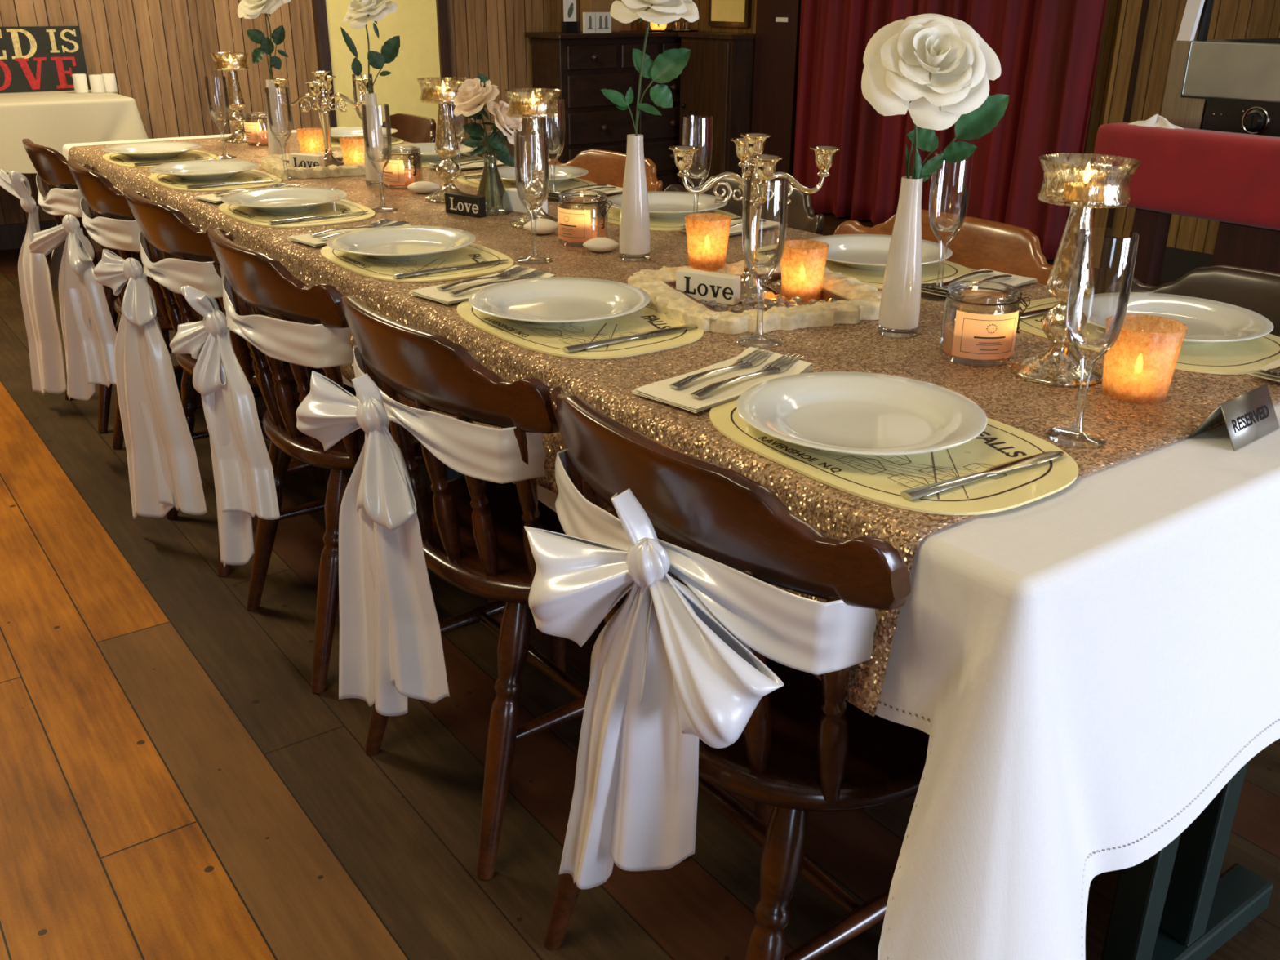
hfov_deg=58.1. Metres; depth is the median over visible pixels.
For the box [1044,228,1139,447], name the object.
champagne flute
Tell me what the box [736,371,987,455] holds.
dinner plate
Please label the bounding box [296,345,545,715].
sash
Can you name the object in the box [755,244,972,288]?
placemat
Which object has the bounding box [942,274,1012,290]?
fork
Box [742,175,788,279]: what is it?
bowl
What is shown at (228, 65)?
tealight candle
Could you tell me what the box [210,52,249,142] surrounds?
candlestick
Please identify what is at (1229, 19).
wall
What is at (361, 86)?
cup
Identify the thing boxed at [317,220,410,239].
fork
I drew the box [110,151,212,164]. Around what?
print
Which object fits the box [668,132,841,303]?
candelabra
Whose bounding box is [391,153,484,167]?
placemat
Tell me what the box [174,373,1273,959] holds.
dining table
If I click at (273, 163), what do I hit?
frame
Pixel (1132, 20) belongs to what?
trim
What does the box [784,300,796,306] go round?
glass gem
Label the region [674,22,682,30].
candle cup
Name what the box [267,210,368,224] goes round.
table knife
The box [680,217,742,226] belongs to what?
fork
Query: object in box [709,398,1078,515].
placemat
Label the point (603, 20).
print
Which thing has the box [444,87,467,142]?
bowl
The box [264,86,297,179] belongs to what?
champagne flute
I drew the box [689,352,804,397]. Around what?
fork
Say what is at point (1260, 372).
paper napkin
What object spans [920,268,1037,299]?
paper napkin
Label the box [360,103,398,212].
champagne flute
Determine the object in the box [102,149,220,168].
placemat
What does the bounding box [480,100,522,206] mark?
rose
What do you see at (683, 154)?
cup
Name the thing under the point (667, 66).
rose
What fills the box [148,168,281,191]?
placemat
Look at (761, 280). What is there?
glass gem
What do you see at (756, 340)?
champagne flute
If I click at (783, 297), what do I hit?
glass gem
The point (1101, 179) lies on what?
bowl
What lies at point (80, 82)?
pillar candle
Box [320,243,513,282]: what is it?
placemat
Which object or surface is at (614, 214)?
print
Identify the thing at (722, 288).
block
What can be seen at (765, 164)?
cup
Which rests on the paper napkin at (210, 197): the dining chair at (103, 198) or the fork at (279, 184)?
the fork at (279, 184)
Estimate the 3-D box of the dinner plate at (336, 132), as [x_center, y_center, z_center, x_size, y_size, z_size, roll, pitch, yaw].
[-0.927,-1.125,3.762,0.270,0.027,0.270,-16,28,-33]
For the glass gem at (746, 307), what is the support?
on the sequin overlay
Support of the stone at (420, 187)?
on the sequin overlay
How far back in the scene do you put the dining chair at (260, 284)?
2.08 m
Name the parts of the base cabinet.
door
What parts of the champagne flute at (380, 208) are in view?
stem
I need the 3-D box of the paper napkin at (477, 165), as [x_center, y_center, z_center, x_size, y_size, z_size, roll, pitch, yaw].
[-0.473,-0.881,3.207,0.225,0.013,0.105,-19,30,-38]
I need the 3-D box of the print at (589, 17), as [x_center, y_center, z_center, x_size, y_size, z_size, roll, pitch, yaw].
[-0.302,-2.780,6.998,0.036,0.074,0.001,-16,28,-33]
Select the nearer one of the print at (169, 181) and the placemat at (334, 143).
the print at (169, 181)
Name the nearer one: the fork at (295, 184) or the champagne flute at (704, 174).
the champagne flute at (704, 174)
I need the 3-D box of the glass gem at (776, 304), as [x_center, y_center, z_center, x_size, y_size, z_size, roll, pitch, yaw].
[0.212,-0.264,1.759,0.021,0.015,0.020,-16,28,-33]
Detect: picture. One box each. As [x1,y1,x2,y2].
[567,2,573,17]
[708,0,751,27]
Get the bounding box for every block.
[288,152,324,168]
[444,191,486,217]
[504,187,547,215]
[675,267,740,305]
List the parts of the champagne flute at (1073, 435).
stem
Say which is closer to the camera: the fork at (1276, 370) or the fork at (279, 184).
the fork at (1276, 370)
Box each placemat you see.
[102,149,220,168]
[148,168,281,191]
[218,199,375,227]
[297,135,403,147]
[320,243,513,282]
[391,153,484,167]
[456,299,703,359]
[457,173,596,191]
[571,200,739,231]
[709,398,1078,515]
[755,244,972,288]
[999,297,1279,374]
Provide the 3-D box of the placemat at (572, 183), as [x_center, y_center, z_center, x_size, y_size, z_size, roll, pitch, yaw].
[-0.291,-0.763,2.950,0.286,0.003,0.404,-16,28,-33]
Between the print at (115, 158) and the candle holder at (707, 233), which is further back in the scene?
the print at (115, 158)
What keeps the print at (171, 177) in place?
on the placemat at (169, 181)
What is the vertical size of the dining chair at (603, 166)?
0.813 m
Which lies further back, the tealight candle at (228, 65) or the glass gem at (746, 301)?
the tealight candle at (228, 65)
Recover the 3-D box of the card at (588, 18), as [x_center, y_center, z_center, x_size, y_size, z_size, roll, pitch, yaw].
[-0.310,-2.782,7.008,0.075,0.118,0.026,-16,28,-33]
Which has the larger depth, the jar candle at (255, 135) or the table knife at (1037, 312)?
the jar candle at (255, 135)
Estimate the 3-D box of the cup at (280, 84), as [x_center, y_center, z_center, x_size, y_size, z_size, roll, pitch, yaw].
[-0.966,-1.054,3.095,0.048,0.044,0.048,-2,23,-6]
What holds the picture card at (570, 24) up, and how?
on the dresser
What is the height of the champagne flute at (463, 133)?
0.224 m
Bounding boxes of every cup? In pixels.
[270,78,288,96]
[306,80,324,99]
[311,71,329,88]
[324,75,335,93]
[353,78,371,96]
[668,145,699,177]
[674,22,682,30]
[683,22,691,30]
[730,137,750,167]
[740,132,771,164]
[749,154,782,187]
[809,145,841,177]
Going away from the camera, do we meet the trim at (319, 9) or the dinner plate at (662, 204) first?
the dinner plate at (662, 204)
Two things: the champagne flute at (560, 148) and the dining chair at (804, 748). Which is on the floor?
the dining chair at (804, 748)
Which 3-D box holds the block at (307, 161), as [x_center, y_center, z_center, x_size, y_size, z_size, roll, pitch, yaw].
[-0.902,-0.859,3.117,0.105,0.043,0.023,11,25,24]
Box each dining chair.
[22,138,173,433]
[67,159,262,449]
[123,188,325,576]
[207,228,502,693]
[340,295,673,879]
[380,113,435,143]
[457,130,542,164]
[542,385,929,959]
[548,149,662,191]
[664,174,824,235]
[833,208,1064,287]
[1105,265,1279,337]
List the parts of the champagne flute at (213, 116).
stem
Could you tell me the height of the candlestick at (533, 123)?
0.268 m
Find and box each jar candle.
[243,111,268,146]
[382,146,422,189]
[557,190,612,247]
[939,280,1030,366]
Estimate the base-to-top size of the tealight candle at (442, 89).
0.043 m
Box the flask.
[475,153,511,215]
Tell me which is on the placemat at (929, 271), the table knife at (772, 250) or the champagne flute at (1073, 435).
the table knife at (772, 250)
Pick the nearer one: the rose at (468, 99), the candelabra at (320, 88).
the rose at (468, 99)
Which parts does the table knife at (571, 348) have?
handle, blade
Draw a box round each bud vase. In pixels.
[266,79,288,155]
[364,93,384,186]
[618,133,650,261]
[877,176,923,337]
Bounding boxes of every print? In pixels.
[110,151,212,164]
[156,170,272,188]
[170,177,242,188]
[228,200,364,223]
[246,208,332,223]
[354,253,463,275]
[382,161,399,182]
[465,177,589,188]
[471,306,687,351]
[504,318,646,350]
[557,211,584,238]
[581,205,725,226]
[587,15,592,28]
[598,15,608,28]
[804,448,1007,499]
[960,317,1015,354]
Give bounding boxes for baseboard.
[0,219,57,250]
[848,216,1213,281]
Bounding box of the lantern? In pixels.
[649,22,666,30]
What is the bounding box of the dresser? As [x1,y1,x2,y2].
[524,30,705,191]
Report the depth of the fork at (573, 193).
2.76 m
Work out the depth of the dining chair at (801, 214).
2.62 m
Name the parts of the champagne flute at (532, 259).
stem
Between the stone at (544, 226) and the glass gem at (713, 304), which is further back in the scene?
the stone at (544, 226)
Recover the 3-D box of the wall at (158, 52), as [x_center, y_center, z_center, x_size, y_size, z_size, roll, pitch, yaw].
[-2.670,-2.561,5.724,7.100,2.650,0.100,-16,28,-33]
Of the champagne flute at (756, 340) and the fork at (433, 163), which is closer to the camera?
the champagne flute at (756, 340)
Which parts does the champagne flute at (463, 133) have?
stem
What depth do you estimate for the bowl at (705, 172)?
2.30 m
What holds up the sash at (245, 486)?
attached to the dining chair at (260, 284)
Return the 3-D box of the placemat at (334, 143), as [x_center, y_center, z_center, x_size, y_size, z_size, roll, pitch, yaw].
[-0.952,-1.117,3.781,0.286,0.003,0.404,-16,28,-33]
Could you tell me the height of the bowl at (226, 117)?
0.136 m
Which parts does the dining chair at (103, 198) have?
rail, leg, leg, seat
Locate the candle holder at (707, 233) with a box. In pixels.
[684,213,731,268]
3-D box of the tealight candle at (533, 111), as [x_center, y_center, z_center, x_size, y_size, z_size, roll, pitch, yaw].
[-0.215,-0.760,2.323,0.048,0.043,0.048,-16,28,-33]
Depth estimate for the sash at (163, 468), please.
2.53 m
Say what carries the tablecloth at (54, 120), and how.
on the side table
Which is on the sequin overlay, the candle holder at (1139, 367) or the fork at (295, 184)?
the candle holder at (1139, 367)
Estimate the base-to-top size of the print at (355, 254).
0.001 m
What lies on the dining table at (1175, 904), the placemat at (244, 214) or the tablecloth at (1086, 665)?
the tablecloth at (1086, 665)
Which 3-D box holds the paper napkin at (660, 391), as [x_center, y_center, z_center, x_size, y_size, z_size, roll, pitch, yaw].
[0.106,-0.128,1.428,0.105,0.013,0.225,21,31,40]
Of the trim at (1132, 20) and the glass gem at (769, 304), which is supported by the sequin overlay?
the glass gem at (769, 304)
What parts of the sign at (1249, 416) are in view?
panel, panel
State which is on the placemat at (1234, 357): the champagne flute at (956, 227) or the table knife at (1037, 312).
the table knife at (1037, 312)
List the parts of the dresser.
drawer, knob, drawer, drawer, drawer, knob, drawer, drawer, drawer, drawer, drawer, knob, knob, knob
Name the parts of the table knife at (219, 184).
handle, blade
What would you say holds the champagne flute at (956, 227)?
on the sequin overlay
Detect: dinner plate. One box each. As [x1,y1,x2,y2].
[102,141,202,159]
[149,160,260,180]
[221,186,347,213]
[326,225,475,261]
[330,126,398,141]
[391,142,477,160]
[468,276,650,326]
[481,164,588,186]
[604,191,727,218]
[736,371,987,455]
[808,234,952,271]
[1077,292,1273,345]
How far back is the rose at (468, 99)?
2.45 m
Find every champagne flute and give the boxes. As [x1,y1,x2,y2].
[204,75,236,159]
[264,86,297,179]
[351,73,373,120]
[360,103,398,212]
[444,87,467,179]
[514,131,552,264]
[539,98,564,201]
[682,115,712,232]
[735,175,788,347]
[920,151,973,301]
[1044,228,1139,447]
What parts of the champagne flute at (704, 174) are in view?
stem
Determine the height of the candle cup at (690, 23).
0.050 m
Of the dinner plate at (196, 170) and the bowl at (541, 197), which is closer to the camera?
the bowl at (541, 197)
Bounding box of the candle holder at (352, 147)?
[339,136,364,164]
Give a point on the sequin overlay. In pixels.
(1131, 430)
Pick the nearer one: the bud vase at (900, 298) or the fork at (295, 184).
the bud vase at (900, 298)
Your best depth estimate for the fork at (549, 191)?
2.79 m
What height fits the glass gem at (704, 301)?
0.013 m
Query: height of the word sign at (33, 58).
0.296 m
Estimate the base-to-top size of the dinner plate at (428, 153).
0.027 m
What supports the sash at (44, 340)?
attached to the dining chair at (51, 165)
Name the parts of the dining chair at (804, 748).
leg, rail, leg, leg, seat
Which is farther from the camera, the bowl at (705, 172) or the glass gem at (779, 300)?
the bowl at (705, 172)
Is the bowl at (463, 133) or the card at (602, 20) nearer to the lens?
the bowl at (463, 133)
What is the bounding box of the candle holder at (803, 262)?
[780,240,829,301]
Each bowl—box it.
[204,75,229,126]
[210,52,249,71]
[264,86,292,142]
[360,103,391,169]
[417,77,466,103]
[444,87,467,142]
[503,88,561,118]
[514,131,548,211]
[539,98,564,160]
[682,115,712,186]
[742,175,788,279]
[928,151,973,241]
[1036,153,1141,208]
[1066,228,1139,361]
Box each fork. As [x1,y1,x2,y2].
[213,182,288,195]
[218,183,300,197]
[309,218,393,235]
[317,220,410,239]
[428,158,491,164]
[436,265,530,289]
[444,160,497,166]
[448,268,551,294]
[548,184,607,192]
[553,186,616,195]
[668,348,773,388]
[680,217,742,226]
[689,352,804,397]
[729,219,765,227]
[920,270,993,288]
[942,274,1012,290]
[1264,366,1279,374]
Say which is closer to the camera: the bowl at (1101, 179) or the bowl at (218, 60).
the bowl at (1101, 179)
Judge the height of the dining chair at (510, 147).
0.813 m
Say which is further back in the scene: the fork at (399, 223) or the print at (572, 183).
the print at (572, 183)
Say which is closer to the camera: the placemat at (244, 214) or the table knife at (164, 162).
the placemat at (244, 214)
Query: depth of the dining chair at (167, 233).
2.44 m
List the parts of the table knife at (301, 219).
handle, blade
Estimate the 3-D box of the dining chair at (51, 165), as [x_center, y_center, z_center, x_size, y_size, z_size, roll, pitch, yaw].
[-1.516,-0.629,3.531,0.519,0.813,0.544,-17,28,-35]
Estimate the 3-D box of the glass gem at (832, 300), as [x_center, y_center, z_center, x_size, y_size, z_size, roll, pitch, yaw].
[0.300,-0.273,1.783,0.021,0.015,0.020,-16,28,-33]
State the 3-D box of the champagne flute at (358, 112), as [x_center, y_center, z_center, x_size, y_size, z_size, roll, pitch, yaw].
[-0.823,-1.098,3.452,0.065,0.224,0.065,-16,28,-33]
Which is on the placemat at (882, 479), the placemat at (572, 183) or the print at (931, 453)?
the print at (931, 453)
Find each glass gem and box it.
[698,299,706,303]
[705,300,718,309]
[719,303,728,310]
[730,306,741,313]
[742,297,755,306]
[742,305,753,311]
[754,302,766,310]
[758,278,764,284]
[760,274,772,283]
[764,300,775,309]
[770,281,780,288]
[772,302,786,306]
[775,298,786,304]
[776,295,786,300]
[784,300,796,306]
[786,303,795,307]
[790,296,802,305]
[808,298,817,305]
[827,298,838,302]
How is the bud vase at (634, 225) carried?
on the sequin overlay
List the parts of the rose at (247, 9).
stem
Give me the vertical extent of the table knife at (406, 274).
0.008 m
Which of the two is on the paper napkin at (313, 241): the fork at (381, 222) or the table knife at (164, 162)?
the fork at (381, 222)
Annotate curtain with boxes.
[792,0,1107,259]
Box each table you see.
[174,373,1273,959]
[1090,122,1279,286]
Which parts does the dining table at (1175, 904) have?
pedestal post, pedestal post, pedestal post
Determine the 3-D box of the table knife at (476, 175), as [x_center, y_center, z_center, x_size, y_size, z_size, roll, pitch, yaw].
[-0.374,-0.812,3.053,0.224,0.008,0.021,-17,29,-36]
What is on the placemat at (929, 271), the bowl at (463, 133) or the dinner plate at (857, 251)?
the dinner plate at (857, 251)
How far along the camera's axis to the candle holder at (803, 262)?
1.81 m
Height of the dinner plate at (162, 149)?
0.027 m
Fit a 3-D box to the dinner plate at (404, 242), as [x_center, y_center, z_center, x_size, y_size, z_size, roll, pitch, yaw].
[-0.437,-0.430,2.120,0.270,0.027,0.270,-16,28,-33]
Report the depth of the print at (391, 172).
2.82 m
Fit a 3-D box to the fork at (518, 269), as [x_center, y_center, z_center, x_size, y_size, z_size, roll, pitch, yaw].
[-0.257,-0.334,1.901,0.026,0.009,0.185,20,30,39]
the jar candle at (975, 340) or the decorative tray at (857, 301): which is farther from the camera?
the decorative tray at (857, 301)
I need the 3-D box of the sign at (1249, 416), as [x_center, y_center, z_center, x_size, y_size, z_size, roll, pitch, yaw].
[0.669,-0.074,1.286,0.112,0.047,0.051,-18,29,-37]
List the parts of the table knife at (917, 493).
handle, blade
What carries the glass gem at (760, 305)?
on the sequin overlay
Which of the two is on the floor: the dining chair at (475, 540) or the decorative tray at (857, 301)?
the dining chair at (475, 540)
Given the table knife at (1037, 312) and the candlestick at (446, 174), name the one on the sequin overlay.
the candlestick at (446, 174)
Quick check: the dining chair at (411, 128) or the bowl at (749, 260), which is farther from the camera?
the dining chair at (411, 128)
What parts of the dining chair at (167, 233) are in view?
rail, leg, leg, seat, leg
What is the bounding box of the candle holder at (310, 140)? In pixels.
[296,127,324,153]
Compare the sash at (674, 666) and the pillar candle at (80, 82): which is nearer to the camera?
the sash at (674, 666)
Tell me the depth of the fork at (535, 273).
1.90 m
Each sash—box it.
[0,168,83,395]
[28,197,140,400]
[93,230,224,519]
[169,274,353,568]
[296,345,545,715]
[524,448,876,888]
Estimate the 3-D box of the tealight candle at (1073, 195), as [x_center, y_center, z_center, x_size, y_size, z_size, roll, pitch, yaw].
[0.538,-0.361,1.389,0.048,0.043,0.048,-16,28,-33]
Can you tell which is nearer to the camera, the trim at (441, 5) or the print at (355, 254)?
the print at (355, 254)
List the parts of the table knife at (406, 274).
handle, blade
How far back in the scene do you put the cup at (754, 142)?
1.75 m
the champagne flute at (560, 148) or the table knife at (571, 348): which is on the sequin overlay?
the champagne flute at (560, 148)
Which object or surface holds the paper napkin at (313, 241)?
on the sequin overlay
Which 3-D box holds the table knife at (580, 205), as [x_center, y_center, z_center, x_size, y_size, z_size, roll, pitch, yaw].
[-0.057,-0.642,2.654,0.224,0.008,0.021,-16,28,-34]
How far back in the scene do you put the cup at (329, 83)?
3.20 m
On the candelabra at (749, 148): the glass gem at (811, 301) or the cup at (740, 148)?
the cup at (740, 148)
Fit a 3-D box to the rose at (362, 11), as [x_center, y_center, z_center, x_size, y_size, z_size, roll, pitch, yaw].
[-0.649,-0.972,2.827,0.123,0.421,0.130,-16,28,-33]
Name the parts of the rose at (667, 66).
stem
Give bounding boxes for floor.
[0,213,1279,959]
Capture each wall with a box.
[0,0,673,225]
[673,0,1279,254]
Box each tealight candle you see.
[222,55,239,68]
[432,80,454,101]
[521,93,540,115]
[1062,162,1103,201]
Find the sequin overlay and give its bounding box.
[67,132,1279,716]
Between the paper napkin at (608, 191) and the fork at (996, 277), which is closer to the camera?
the fork at (996, 277)
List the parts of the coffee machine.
post, dark post, cheek plate, control panel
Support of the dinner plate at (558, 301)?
on the placemat at (548, 340)
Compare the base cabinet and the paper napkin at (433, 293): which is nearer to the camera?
the paper napkin at (433, 293)
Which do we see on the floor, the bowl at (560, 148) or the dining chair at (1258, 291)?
the dining chair at (1258, 291)
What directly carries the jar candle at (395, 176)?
on the sequin overlay
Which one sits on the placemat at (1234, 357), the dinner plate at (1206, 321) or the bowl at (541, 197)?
the dinner plate at (1206, 321)
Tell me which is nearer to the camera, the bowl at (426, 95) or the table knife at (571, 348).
the table knife at (571, 348)
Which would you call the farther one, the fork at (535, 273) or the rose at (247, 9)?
the rose at (247, 9)
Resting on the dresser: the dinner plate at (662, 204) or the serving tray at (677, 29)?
the serving tray at (677, 29)
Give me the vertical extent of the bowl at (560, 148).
0.136 m
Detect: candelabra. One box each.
[270,71,371,167]
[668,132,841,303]
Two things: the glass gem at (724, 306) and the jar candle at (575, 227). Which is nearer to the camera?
the glass gem at (724, 306)
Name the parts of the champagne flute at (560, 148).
stem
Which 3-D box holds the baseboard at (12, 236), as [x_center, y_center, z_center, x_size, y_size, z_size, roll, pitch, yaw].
[-3.653,-1.093,5.484,4.590,0.120,0.025,-16,28,-33]
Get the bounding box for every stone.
[407,181,439,193]
[523,218,558,234]
[582,237,618,252]
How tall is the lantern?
0.140 m
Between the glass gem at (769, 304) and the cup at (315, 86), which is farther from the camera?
the cup at (315, 86)
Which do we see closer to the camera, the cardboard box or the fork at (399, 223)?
the fork at (399, 223)
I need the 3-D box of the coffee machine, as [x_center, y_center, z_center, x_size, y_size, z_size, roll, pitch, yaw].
[1.813,-1.089,2.698,0.393,0.660,0.980,-16,28,-33]
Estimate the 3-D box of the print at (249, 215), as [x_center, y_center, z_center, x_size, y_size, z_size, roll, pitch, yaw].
[-0.762,-0.600,2.553,0.250,0.001,0.354,-16,28,-33]
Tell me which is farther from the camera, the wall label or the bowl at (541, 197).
the wall label
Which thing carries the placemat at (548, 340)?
on the sequin overlay
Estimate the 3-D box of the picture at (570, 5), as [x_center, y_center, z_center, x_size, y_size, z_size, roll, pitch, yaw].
[-0.419,-2.837,6.958,0.042,0.087,0.002,-16,28,-33]
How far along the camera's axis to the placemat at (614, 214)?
2.47 m
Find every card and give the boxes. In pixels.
[560,0,579,33]
[582,12,595,33]
[595,12,611,32]
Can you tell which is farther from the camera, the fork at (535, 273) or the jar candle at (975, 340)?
the fork at (535, 273)
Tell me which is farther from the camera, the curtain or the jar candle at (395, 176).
the curtain
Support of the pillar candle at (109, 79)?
on the tablecloth at (54, 120)
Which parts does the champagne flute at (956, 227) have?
stem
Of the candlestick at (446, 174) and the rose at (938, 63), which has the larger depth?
the candlestick at (446, 174)
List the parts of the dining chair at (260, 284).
leg, rail, leg, seat, leg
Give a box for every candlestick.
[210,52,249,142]
[417,77,467,203]
[503,88,561,229]
[1010,153,1141,386]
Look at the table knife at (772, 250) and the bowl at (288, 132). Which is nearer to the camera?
the table knife at (772, 250)
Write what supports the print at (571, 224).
on the jar candle at (575, 227)
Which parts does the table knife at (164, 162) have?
handle, blade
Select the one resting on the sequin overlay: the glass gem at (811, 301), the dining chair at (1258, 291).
the glass gem at (811, 301)
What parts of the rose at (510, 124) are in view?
stem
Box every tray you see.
[627,258,881,334]
[644,28,698,31]
[1223,37,1279,42]
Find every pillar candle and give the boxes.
[71,73,88,93]
[88,74,105,93]
[101,73,117,92]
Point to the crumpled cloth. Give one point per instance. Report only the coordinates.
(1157, 121)
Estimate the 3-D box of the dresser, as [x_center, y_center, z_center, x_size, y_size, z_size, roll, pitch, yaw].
[-0.122,-2.373,7.460,1.173,0.985,0.412,-16,28,-33]
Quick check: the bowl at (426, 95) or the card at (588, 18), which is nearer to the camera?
the bowl at (426, 95)
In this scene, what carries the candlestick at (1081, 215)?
on the sequin overlay
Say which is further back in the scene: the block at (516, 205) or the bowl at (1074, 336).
the block at (516, 205)
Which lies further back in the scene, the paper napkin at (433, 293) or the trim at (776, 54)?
the trim at (776, 54)
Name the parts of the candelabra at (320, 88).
arm, arm, arm, arm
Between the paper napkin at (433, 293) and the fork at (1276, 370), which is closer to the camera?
the fork at (1276, 370)
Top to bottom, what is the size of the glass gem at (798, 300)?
0.014 m
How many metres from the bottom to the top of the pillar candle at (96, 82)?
0.082 m
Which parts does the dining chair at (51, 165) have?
rail, leg, leg, seat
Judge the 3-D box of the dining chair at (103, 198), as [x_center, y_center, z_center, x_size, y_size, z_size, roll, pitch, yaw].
[-1.185,-0.452,3.118,0.519,0.813,0.544,-14,27,-31]
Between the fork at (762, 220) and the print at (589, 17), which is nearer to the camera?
the fork at (762, 220)
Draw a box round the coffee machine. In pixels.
[1160,0,1279,137]
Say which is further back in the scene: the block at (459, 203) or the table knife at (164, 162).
the table knife at (164, 162)
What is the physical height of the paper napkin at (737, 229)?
0.013 m
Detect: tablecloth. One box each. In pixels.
[0,89,148,173]
[50,127,1279,959]
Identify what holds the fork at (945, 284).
on the paper napkin at (1015, 280)
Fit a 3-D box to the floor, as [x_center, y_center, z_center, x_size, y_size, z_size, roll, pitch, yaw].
[0.039,0.154,2.840,7.100,0.080,9.100,-16,28,-33]
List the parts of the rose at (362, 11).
stem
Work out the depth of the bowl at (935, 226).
1.79 m
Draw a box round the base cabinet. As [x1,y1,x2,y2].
[678,31,755,188]
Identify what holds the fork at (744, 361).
on the paper napkin at (660, 391)
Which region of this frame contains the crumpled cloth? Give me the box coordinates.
[1128,113,1183,128]
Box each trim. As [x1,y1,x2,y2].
[311,0,337,128]
[435,0,453,140]
[751,0,801,184]
[1084,0,1149,268]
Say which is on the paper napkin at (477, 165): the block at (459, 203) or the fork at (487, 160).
the fork at (487, 160)
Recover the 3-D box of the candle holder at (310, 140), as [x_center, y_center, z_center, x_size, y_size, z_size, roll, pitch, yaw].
[-0.958,-0.983,3.363,0.082,0.080,0.083,-16,28,-33]
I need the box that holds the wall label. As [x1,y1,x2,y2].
[775,17,787,22]
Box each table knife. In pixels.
[133,158,216,165]
[186,179,277,188]
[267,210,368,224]
[392,259,508,278]
[462,174,481,177]
[562,324,697,352]
[574,203,595,206]
[758,248,775,253]
[900,450,1064,500]
[1017,306,1062,318]
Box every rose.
[237,0,290,79]
[340,0,399,93]
[453,73,502,206]
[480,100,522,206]
[600,0,698,135]
[861,13,1008,182]
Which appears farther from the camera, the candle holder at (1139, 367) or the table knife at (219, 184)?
the table knife at (219, 184)
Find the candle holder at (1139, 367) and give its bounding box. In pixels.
[1101,314,1187,403]
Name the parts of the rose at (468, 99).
stem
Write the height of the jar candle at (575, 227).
0.094 m
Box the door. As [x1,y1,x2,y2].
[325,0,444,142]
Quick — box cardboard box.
[580,0,619,31]
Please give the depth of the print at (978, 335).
1.49 m
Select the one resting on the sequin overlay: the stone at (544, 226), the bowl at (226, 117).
the stone at (544, 226)
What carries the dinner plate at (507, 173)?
on the placemat at (572, 183)
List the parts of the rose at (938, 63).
stem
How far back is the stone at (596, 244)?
2.15 m
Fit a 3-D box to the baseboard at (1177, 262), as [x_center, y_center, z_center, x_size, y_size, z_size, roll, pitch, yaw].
[2.892,-0.748,4.726,0.030,0.150,9.100,-16,28,-33]
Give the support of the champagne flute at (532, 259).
on the sequin overlay
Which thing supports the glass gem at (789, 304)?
on the sequin overlay
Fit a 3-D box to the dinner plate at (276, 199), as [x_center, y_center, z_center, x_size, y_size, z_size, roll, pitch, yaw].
[-0.787,-0.618,2.561,0.270,0.027,0.270,-16,28,-33]
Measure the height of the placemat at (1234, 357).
0.003 m
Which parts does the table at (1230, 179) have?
post, post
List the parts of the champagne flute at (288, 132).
stem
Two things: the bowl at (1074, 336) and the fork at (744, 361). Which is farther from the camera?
the fork at (744, 361)
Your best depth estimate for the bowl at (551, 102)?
2.29 m
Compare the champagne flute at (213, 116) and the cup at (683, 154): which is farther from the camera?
the champagne flute at (213, 116)
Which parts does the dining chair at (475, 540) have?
leg, rail, leg, seat, leg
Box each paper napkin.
[194,182,297,203]
[286,218,409,246]
[408,265,555,304]
[426,160,505,170]
[547,184,622,198]
[631,346,813,413]
[676,218,779,235]
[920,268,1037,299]
[1248,358,1279,382]
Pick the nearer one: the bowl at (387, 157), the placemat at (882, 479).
the placemat at (882, 479)
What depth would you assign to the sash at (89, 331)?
2.92 m
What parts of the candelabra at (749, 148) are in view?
arm, arm, arm, arm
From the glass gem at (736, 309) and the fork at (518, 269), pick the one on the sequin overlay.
the glass gem at (736, 309)
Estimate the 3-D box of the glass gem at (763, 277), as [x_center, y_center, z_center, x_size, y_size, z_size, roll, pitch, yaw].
[0.212,-0.339,1.937,0.021,0.015,0.020,-16,28,-33]
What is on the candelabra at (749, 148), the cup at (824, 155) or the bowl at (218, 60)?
the cup at (824, 155)
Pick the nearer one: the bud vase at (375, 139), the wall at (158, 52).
the bud vase at (375, 139)
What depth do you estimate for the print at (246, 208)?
2.48 m
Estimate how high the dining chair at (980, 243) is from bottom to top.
0.813 m
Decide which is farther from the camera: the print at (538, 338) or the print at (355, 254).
the print at (355, 254)
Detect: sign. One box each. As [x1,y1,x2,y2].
[0,26,90,93]
[1188,383,1279,450]
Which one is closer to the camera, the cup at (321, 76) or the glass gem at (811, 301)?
the glass gem at (811, 301)
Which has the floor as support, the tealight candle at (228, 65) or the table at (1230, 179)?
the table at (1230, 179)
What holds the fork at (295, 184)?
on the paper napkin at (210, 197)
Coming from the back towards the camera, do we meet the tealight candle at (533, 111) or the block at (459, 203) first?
the block at (459, 203)
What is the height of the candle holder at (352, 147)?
0.084 m
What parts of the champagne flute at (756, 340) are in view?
stem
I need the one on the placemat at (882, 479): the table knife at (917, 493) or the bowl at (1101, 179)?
the table knife at (917, 493)
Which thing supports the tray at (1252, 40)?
on the coffee machine

